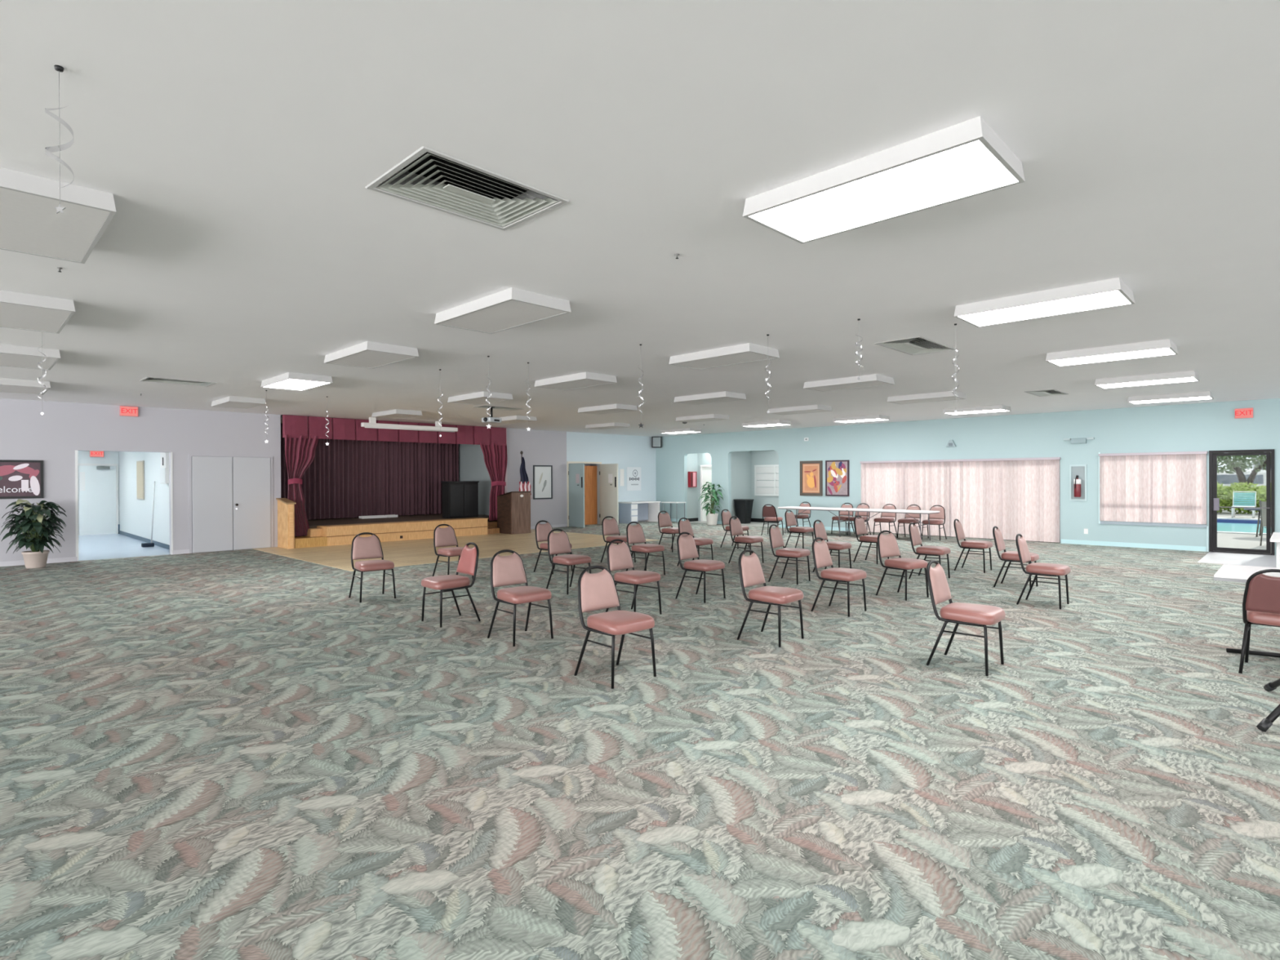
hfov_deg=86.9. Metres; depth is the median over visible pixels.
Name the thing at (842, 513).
banquet chair
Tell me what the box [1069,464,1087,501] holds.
fire extinguisher cabinet
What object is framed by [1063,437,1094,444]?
emergency light
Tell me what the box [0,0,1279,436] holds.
ceiling
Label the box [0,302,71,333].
diffuser
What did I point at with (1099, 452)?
trim
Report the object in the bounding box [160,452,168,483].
panel
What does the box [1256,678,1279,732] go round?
tripod stand
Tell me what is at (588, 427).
diffuser
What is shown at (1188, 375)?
ceiling light
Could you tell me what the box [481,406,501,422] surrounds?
ceiling projector
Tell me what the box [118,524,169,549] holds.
baseboard
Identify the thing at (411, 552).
floor
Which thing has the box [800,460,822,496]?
picture
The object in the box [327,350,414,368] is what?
diffuser
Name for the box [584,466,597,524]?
door
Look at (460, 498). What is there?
base cabinet
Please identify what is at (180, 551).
baseboard
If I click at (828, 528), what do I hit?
baseboard
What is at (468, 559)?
banquet chair
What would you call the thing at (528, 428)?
swirl
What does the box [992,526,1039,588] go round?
banquet chair
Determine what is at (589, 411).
diffuser
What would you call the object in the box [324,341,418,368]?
ceiling light
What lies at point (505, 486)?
trim
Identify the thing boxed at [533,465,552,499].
picture
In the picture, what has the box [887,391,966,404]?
ceiling light
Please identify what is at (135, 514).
wall
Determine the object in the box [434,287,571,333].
ceiling light
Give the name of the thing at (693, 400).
diffuser
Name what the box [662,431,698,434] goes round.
diffuser
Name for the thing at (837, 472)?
picture
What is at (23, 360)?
diffuser
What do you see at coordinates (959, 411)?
diffuser
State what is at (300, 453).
drape
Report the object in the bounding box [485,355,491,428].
swirl
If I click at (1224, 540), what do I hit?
ground
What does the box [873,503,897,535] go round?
banquet chair
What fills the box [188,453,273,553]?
door
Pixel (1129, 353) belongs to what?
diffuser
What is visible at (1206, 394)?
ceiling light
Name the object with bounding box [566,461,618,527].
door
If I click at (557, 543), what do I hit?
banquet chair
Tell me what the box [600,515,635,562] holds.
banquet chair
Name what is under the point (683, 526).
banquet chair
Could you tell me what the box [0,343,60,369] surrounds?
ceiling light
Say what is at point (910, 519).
banquet chair
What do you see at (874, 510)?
folding table
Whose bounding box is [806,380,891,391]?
diffuser
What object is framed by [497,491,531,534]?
lectern
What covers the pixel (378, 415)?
diffuser
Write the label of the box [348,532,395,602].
banquet chair
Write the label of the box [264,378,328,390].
diffuser
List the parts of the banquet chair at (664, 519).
frame, backrest, seat, leg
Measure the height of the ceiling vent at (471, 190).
0.155 m
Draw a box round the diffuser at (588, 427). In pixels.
[587,426,624,429]
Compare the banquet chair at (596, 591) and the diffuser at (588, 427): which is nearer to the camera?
the banquet chair at (596, 591)
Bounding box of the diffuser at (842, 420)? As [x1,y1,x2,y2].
[835,418,887,422]
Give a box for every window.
[875,498,1060,542]
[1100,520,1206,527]
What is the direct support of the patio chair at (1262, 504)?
on the ground
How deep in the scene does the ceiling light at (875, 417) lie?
16.87 m
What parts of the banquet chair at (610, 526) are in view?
leg, frame, backrest, seat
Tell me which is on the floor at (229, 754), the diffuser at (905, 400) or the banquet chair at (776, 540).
the banquet chair at (776, 540)
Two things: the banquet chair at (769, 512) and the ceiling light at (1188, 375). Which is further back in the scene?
the banquet chair at (769, 512)
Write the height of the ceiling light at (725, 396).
0.095 m
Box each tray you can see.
[359,515,386,519]
[386,514,397,517]
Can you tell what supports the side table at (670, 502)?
on the floor at (229, 754)
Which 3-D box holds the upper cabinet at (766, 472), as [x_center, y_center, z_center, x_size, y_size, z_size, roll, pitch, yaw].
[4.675,0.011,23.361,1.701,1.080,0.046,0,0,44]
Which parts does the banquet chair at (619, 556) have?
frame, backrest, leg, leg, seat, leg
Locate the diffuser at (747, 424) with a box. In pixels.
[746,423,789,426]
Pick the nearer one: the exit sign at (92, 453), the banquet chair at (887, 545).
the banquet chair at (887, 545)
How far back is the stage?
17.15 m
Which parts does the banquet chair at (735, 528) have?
leg, backrest, frame, seat, leg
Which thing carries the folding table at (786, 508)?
on the floor at (229, 754)
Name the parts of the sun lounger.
seat, frame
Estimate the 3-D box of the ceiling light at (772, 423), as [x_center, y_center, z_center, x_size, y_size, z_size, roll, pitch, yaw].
[3.471,-1.541,18.533,1.220,0.095,0.610,0,0,44]
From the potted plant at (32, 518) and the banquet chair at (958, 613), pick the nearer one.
the banquet chair at (958, 613)
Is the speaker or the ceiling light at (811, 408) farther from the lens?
the speaker
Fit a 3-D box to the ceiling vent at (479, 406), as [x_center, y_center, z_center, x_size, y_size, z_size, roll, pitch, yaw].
[-3.029,-1.620,14.499,0.480,0.155,1.010,0,0,44]
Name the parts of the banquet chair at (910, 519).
seat, backrest, frame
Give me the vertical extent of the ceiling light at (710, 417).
0.095 m
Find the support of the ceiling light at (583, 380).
attached to the ceiling
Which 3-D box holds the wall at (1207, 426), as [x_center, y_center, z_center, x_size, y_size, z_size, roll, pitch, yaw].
[11.042,-0.058,14.920,29.110,3.100,0.151,0,0,44]
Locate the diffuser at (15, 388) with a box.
[0,384,48,394]
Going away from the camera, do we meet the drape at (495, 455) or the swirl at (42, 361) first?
the swirl at (42, 361)
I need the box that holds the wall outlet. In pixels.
[1084,528,1088,533]
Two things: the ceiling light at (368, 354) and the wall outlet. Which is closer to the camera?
the ceiling light at (368, 354)
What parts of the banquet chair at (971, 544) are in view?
leg, backrest, leg, frame, seat, leg, leg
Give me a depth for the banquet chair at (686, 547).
8.84 m
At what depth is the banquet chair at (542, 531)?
11.48 m
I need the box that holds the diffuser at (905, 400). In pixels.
[890,396,964,404]
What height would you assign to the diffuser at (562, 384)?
0.008 m
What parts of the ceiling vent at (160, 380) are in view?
plate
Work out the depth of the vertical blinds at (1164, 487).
14.63 m
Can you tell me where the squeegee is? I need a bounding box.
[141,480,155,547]
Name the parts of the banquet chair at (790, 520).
leg, backrest, frame, seat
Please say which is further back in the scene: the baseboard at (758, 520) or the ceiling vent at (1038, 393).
the baseboard at (758, 520)
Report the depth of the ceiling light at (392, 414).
15.06 m
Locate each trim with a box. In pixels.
[75,450,173,560]
[504,427,506,493]
[1098,452,1208,551]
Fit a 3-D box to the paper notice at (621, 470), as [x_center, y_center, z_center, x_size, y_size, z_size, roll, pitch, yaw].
[-0.637,-0.088,23.794,0.005,0.600,0.200,0,0,44]
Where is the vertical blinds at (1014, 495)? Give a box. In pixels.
[859,457,1060,542]
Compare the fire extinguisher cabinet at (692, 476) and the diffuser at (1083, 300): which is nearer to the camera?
the diffuser at (1083, 300)
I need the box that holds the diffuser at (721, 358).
[673,351,775,368]
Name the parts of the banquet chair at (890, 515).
seat, backrest, frame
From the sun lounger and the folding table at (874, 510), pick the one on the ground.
the sun lounger
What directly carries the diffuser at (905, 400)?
attached to the ceiling light at (940, 396)
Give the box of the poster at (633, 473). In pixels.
[626,466,640,490]
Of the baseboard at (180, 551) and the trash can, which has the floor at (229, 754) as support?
the trash can
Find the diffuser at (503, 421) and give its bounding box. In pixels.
[501,419,535,423]
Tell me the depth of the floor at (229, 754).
3.74 m
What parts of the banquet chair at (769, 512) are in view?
frame, seat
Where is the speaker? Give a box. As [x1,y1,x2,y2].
[652,436,661,448]
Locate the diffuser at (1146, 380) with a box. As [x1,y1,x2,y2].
[1097,377,1197,388]
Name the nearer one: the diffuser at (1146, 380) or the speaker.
the diffuser at (1146, 380)
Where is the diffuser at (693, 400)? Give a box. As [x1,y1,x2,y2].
[676,396,741,404]
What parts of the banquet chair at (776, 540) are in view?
leg, backrest, frame, leg, seat, leg, leg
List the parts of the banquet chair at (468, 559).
leg, leg, seat, leg, frame, backrest, leg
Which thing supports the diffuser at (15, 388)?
attached to the ceiling light at (6, 385)
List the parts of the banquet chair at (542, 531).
leg, backrest, frame, seat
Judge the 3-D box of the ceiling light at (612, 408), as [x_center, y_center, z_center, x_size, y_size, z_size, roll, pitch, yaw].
[-0.701,-1.510,14.417,1.220,0.095,0.610,0,0,44]
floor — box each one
[0,520,1279,959]
[252,528,659,571]
[301,513,496,536]
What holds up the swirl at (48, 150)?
hanging from the ceiling
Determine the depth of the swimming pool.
23.21 m
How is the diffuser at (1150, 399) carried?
attached to the ceiling light at (1206, 394)
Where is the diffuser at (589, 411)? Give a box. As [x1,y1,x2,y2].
[581,408,634,413]
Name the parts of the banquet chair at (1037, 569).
leg, backrest, leg, frame, seat, leg, leg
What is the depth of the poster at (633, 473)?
24.21 m
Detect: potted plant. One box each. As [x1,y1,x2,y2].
[0,498,66,568]
[697,481,724,524]
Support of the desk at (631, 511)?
on the floor at (229, 754)
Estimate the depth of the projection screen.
17.26 m
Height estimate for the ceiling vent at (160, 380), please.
0.155 m
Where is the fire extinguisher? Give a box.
[1073,475,1080,497]
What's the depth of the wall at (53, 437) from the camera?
14.43 m
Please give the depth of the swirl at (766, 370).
7.15 m
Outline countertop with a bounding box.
[617,501,660,503]
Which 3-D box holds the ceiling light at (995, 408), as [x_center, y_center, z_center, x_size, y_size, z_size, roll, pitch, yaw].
[7.426,-1.545,14.896,1.220,0.095,0.610,0,0,44]
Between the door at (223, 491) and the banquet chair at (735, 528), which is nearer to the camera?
the banquet chair at (735, 528)
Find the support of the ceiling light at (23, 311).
attached to the ceiling
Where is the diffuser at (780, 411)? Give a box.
[773,408,830,414]
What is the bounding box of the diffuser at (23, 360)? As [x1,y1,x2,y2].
[0,352,57,369]
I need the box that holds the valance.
[280,414,506,445]
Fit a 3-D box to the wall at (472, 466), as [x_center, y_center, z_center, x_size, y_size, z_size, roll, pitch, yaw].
[-7.512,0.004,19.310,3.241,3.100,6.471,0,0,44]
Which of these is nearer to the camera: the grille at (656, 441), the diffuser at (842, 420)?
the diffuser at (842, 420)
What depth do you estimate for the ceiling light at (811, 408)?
14.52 m
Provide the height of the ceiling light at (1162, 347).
0.095 m
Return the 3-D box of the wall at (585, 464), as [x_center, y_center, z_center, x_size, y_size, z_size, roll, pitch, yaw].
[-2.138,0.221,22.873,0.551,2.600,1.721,0,0,44]
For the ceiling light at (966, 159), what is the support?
attached to the ceiling
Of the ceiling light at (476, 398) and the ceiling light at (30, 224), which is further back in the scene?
the ceiling light at (476, 398)
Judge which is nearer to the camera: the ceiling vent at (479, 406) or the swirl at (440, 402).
the swirl at (440, 402)
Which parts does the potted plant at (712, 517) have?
pot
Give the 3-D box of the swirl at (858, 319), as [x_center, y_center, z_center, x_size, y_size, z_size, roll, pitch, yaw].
[2.100,-1.251,6.474,0.064,0.585,0.064,0,0,44]
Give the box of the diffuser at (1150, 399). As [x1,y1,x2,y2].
[1129,396,1212,404]
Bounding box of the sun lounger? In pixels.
[1231,491,1256,518]
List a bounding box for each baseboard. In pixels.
[0,520,645,566]
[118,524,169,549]
[671,518,1206,551]
[687,517,778,523]
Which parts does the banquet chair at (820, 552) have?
leg, backrest, frame, leg, seat, leg, leg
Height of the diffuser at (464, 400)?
0.008 m
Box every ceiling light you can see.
[0,167,115,263]
[0,289,75,333]
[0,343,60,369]
[0,377,50,395]
[211,395,266,408]
[260,372,332,391]
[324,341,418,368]
[371,408,422,418]
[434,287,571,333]
[447,391,512,404]
[498,415,537,423]
[534,372,617,390]
[577,404,637,414]
[585,422,630,429]
[660,428,702,434]
[668,342,779,369]
[673,391,746,404]
[675,413,729,422]
[742,115,1025,244]
[742,420,791,427]
[768,404,831,414]
[803,373,894,391]
[833,414,889,422]
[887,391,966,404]
[942,404,1011,414]
[954,277,1134,327]
[1045,338,1177,366]
[1094,370,1199,388]
[1127,391,1213,404]
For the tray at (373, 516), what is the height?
0.070 m
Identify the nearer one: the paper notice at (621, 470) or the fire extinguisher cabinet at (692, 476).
the paper notice at (621, 470)
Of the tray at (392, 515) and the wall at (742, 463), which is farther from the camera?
the wall at (742, 463)
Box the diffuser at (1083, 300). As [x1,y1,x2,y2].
[958,290,1130,326]
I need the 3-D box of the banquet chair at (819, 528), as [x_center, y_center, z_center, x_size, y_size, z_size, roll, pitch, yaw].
[3.217,1.109,11.315,0.551,0.864,0.467,0,0,41]
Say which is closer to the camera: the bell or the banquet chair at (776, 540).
the banquet chair at (776, 540)
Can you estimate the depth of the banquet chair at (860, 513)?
18.52 m
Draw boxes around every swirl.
[37,346,46,414]
[44,64,74,213]
[264,390,268,443]
[324,396,328,444]
[437,368,443,436]
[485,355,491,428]
[525,362,530,431]
[638,343,644,427]
[764,333,771,413]
[855,318,862,380]
[951,323,959,413]
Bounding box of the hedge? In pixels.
[1217,481,1266,514]
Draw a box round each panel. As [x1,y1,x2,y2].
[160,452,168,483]
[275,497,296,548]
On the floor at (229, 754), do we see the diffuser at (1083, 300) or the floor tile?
the floor tile
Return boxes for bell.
[946,440,955,447]
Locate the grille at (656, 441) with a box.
[653,437,660,446]
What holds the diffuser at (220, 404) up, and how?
attached to the ceiling light at (228, 402)
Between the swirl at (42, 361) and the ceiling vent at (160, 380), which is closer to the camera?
the swirl at (42, 361)
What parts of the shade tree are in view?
crown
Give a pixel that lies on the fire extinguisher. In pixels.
(1077, 482)
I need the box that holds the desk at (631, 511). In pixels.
[617,501,660,524]
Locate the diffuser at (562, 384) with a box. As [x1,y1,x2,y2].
[537,378,613,390]
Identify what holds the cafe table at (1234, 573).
on the floor at (229, 754)
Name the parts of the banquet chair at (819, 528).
backrest, frame, seat, leg, leg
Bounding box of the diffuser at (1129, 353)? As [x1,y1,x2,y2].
[1048,347,1174,365]
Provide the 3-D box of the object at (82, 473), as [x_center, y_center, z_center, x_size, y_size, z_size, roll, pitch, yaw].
[-15.947,0.039,19.308,0.004,0.540,0.120,0,0,44]
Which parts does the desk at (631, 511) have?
drawer, drawer, drawer, drawer, modesty panel, panel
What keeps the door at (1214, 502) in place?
in the wall at (1207, 426)
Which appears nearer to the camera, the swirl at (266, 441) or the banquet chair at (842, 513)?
the swirl at (266, 441)
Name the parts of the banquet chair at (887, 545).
leg, backrest, frame, leg, leg, seat, leg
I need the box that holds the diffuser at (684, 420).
[679,417,726,422]
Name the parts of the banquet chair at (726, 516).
leg, frame, backrest, seat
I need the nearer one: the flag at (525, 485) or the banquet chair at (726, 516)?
the banquet chair at (726, 516)
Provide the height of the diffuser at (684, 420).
0.008 m
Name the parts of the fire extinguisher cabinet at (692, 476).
panel, glass door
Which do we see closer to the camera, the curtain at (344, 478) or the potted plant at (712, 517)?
the curtain at (344, 478)
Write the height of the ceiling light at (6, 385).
0.095 m
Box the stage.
[294,517,499,548]
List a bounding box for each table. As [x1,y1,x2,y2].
[661,501,686,523]
[777,506,853,537]
[848,508,939,540]
[1213,564,1279,657]
[1243,507,1262,537]
[1270,532,1279,568]
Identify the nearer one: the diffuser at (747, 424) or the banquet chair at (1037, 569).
the banquet chair at (1037, 569)
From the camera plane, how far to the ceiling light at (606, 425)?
18.82 m
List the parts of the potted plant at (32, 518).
pot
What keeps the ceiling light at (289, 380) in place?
attached to the ceiling
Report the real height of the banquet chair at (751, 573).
0.864 m
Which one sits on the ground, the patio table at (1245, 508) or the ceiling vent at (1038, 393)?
the patio table at (1245, 508)
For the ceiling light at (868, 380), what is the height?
0.095 m
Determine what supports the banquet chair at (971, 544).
on the floor at (229, 754)
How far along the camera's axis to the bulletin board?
17.46 m
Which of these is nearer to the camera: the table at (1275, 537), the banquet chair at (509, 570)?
the banquet chair at (509, 570)
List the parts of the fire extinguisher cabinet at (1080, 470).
panel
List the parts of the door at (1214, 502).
handle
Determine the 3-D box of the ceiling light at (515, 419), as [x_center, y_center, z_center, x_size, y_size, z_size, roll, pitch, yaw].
[-3.194,-1.508,16.902,1.220,0.095,0.610,0,0,44]
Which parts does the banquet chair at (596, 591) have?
leg, frame, backrest, leg, leg, seat, leg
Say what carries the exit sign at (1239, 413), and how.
attached to the wall at (1207, 426)
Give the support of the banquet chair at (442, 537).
on the floor at (229, 754)
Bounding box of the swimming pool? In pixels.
[1217,517,1266,534]
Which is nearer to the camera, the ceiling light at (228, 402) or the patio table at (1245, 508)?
the ceiling light at (228, 402)
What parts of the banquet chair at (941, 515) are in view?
seat, backrest, frame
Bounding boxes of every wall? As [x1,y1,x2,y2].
[0,398,656,561]
[77,450,169,545]
[458,444,490,515]
[584,463,596,466]
[655,398,1279,555]
[686,450,778,520]
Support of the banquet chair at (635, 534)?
on the floor at (229, 754)
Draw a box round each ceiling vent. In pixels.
[139,376,216,386]
[364,145,568,230]
[473,405,523,410]
[873,336,955,355]
[1025,389,1067,396]
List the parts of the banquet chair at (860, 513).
seat, backrest, frame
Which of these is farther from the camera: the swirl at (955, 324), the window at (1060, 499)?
the window at (1060, 499)
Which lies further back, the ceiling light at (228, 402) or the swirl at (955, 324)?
the ceiling light at (228, 402)
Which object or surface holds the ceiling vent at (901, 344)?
in the ceiling
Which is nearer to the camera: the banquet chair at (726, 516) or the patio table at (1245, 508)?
the banquet chair at (726, 516)
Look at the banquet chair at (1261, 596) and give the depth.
5.34 m
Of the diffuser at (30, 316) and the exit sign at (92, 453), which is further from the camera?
the exit sign at (92, 453)
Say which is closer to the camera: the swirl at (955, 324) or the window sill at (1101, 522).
the swirl at (955, 324)
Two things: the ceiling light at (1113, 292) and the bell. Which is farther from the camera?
the bell
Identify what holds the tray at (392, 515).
on the floor at (313, 523)
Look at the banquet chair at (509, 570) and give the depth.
6.70 m
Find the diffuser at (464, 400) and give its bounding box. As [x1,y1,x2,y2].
[451,396,510,404]
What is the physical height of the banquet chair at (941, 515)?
0.864 m
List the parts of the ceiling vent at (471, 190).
plate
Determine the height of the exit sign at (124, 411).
0.200 m
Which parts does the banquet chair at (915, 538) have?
leg, backrest, frame, seat, leg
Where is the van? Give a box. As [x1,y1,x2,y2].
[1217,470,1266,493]
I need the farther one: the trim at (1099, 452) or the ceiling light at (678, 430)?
the ceiling light at (678, 430)
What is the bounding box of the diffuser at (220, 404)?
[213,401,261,408]
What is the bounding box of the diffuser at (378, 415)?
[376,413,417,418]
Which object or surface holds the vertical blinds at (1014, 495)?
attached to the window at (1060, 499)
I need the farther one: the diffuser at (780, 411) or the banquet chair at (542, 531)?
the diffuser at (780, 411)
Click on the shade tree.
(1231, 466)
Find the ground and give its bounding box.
[1217,497,1266,549]
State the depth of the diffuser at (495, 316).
5.89 m
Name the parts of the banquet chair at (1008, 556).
leg, backrest, leg, frame, seat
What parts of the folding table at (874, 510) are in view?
leg, leg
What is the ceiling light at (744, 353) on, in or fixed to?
attached to the ceiling
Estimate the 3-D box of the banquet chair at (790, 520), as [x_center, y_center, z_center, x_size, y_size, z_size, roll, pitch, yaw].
[3.485,1.096,14.790,0.551,0.864,0.467,0,0,44]
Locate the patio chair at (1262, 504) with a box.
[1259,499,1266,546]
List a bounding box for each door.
[77,463,118,535]
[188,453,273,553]
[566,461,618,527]
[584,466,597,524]
[700,464,711,521]
[1208,448,1274,555]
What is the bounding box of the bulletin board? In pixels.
[136,460,144,499]
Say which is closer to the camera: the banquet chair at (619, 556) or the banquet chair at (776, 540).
the banquet chair at (619, 556)
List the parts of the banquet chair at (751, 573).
leg, backrest, frame, leg, seat, leg, leg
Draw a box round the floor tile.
[1197,551,1276,567]
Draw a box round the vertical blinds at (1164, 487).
[1098,451,1207,524]
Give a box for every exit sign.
[89,450,103,457]
[120,405,137,417]
[1234,407,1253,418]
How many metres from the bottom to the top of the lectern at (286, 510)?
1.144 m
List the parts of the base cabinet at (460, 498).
door, door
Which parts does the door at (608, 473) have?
frame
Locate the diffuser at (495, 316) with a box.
[438,299,566,333]
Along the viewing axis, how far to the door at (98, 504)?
19.58 m
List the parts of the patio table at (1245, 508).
leg, leg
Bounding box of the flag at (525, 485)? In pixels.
[518,451,532,498]
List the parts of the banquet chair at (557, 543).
leg, frame, backrest, leg, seat, leg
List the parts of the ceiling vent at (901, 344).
plate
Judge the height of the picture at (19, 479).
0.720 m
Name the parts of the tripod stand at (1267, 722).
leg, leg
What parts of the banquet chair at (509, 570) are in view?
leg, frame, backrest, leg, seat, leg, leg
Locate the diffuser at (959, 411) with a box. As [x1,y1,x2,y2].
[946,408,1008,414]
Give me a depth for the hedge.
28.42 m
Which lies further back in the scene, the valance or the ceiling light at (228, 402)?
the valance
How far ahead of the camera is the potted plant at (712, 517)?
22.52 m
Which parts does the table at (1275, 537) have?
leg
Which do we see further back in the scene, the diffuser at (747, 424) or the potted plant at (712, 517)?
the potted plant at (712, 517)
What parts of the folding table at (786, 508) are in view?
leg, leg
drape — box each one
[284,435,318,536]
[480,442,506,520]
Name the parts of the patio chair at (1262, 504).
leg, backrest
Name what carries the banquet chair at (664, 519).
on the floor at (229, 754)
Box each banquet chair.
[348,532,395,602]
[421,542,480,627]
[432,524,473,577]
[487,549,553,646]
[533,520,572,574]
[546,528,591,594]
[573,565,656,688]
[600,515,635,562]
[605,538,662,614]
[626,521,665,574]
[657,511,679,552]
[675,532,725,603]
[677,517,713,566]
[720,509,749,548]
[728,515,764,563]
[737,549,804,647]
[760,504,783,535]
[768,524,810,584]
[784,510,813,548]
[790,502,811,527]
[810,537,866,617]
[813,520,851,572]
[831,502,854,534]
[847,502,871,535]
[853,515,888,564]
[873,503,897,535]
[875,530,928,600]
[897,504,920,537]
[908,522,951,578]
[921,505,946,540]
[926,560,1005,675]
[953,519,992,573]
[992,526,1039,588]
[1015,533,1071,608]
[1238,568,1279,673]
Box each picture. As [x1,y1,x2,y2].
[0,459,43,498]
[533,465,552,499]
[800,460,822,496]
[825,459,849,496]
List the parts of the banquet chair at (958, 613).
leg, backrest, leg, frame, seat, leg, leg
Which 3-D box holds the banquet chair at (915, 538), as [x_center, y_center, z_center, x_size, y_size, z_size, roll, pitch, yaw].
[4.502,1.106,10.514,0.551,0.864,0.467,0,0,40]
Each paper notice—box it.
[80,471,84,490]
[619,468,623,485]
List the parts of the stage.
molding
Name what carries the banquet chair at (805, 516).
on the floor at (229, 754)
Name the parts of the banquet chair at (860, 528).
leg, backrest, frame, seat, leg, leg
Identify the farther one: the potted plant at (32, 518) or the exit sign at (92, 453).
the exit sign at (92, 453)
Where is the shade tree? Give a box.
[1217,452,1266,489]
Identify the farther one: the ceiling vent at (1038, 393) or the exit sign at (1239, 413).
the exit sign at (1239, 413)
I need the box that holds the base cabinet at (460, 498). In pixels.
[440,480,479,518]
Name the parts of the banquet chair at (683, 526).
backrest, frame, seat, leg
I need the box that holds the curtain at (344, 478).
[280,423,458,519]
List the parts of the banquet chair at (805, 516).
seat, backrest, frame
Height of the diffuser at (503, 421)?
0.008 m
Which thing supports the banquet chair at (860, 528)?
on the floor at (229, 754)
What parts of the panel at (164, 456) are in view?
door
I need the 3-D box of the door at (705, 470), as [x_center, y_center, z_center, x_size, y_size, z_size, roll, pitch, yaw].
[2.559,0.477,24.216,0.920,2.040,0.110,0,0,44]
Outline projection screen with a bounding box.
[360,417,457,431]
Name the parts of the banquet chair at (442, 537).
leg, frame, backrest, leg, seat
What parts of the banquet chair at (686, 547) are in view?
leg, backrest, frame, leg, seat, leg, leg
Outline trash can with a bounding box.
[733,498,753,524]
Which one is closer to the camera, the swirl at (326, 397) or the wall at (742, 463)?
the swirl at (326, 397)
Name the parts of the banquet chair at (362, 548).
leg, leg, frame, backrest, seat, leg, leg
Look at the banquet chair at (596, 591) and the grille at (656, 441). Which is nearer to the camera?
the banquet chair at (596, 591)
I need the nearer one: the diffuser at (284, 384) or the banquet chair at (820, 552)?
the banquet chair at (820, 552)
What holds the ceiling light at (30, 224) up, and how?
attached to the ceiling
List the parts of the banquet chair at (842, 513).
seat, backrest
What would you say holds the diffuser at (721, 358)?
attached to the ceiling light at (744, 353)
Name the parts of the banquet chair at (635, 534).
frame, backrest, leg, seat, leg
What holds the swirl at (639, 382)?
hanging from the ceiling
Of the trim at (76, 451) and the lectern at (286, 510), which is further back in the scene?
the lectern at (286, 510)

